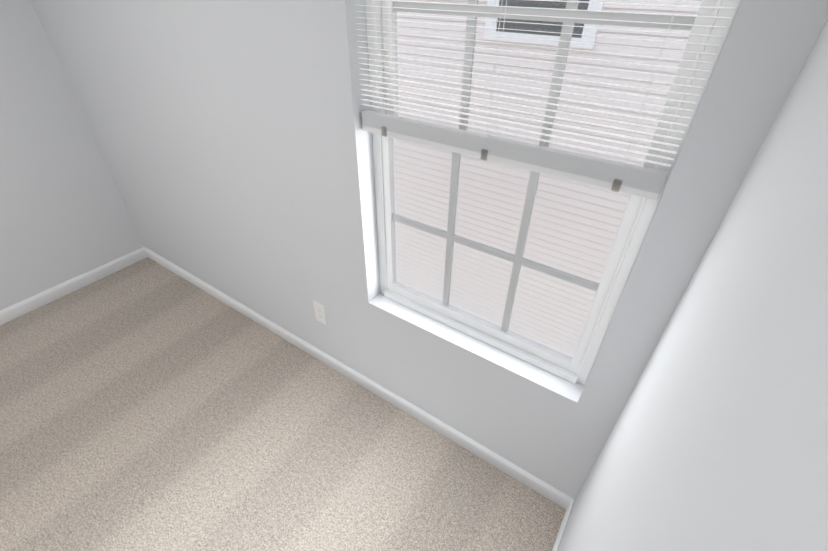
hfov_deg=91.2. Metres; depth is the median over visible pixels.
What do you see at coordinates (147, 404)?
floor
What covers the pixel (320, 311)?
electrical outlet
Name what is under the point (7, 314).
baseboard
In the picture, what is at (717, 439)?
wall
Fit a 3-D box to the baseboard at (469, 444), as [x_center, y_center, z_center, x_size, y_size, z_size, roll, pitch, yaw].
[-0.720,0.376,2.399,3.270,0.086,0.013,23,42,27]
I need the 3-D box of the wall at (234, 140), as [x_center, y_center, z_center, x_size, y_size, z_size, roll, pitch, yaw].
[-0.604,-0.585,1.720,3.410,2.440,0.160,23,42,27]
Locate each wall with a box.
[0,0,143,309]
[30,0,827,498]
[558,19,827,550]
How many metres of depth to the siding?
4.52 m
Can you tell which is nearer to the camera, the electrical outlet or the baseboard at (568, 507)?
the baseboard at (568, 507)
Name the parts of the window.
lower window sash muntins, window sash, rail, glass, upper window sash muntins, window sash, glass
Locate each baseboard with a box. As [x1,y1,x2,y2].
[0,249,143,324]
[140,247,574,506]
[552,499,573,550]
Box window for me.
[355,0,741,384]
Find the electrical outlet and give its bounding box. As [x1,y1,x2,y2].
[313,300,327,325]
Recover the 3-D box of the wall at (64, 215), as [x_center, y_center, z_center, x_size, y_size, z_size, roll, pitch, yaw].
[-3.110,-0.274,1.273,0.120,2.440,3.880,23,42,27]
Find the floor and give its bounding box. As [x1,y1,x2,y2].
[0,257,565,550]
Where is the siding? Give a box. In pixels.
[393,0,701,356]

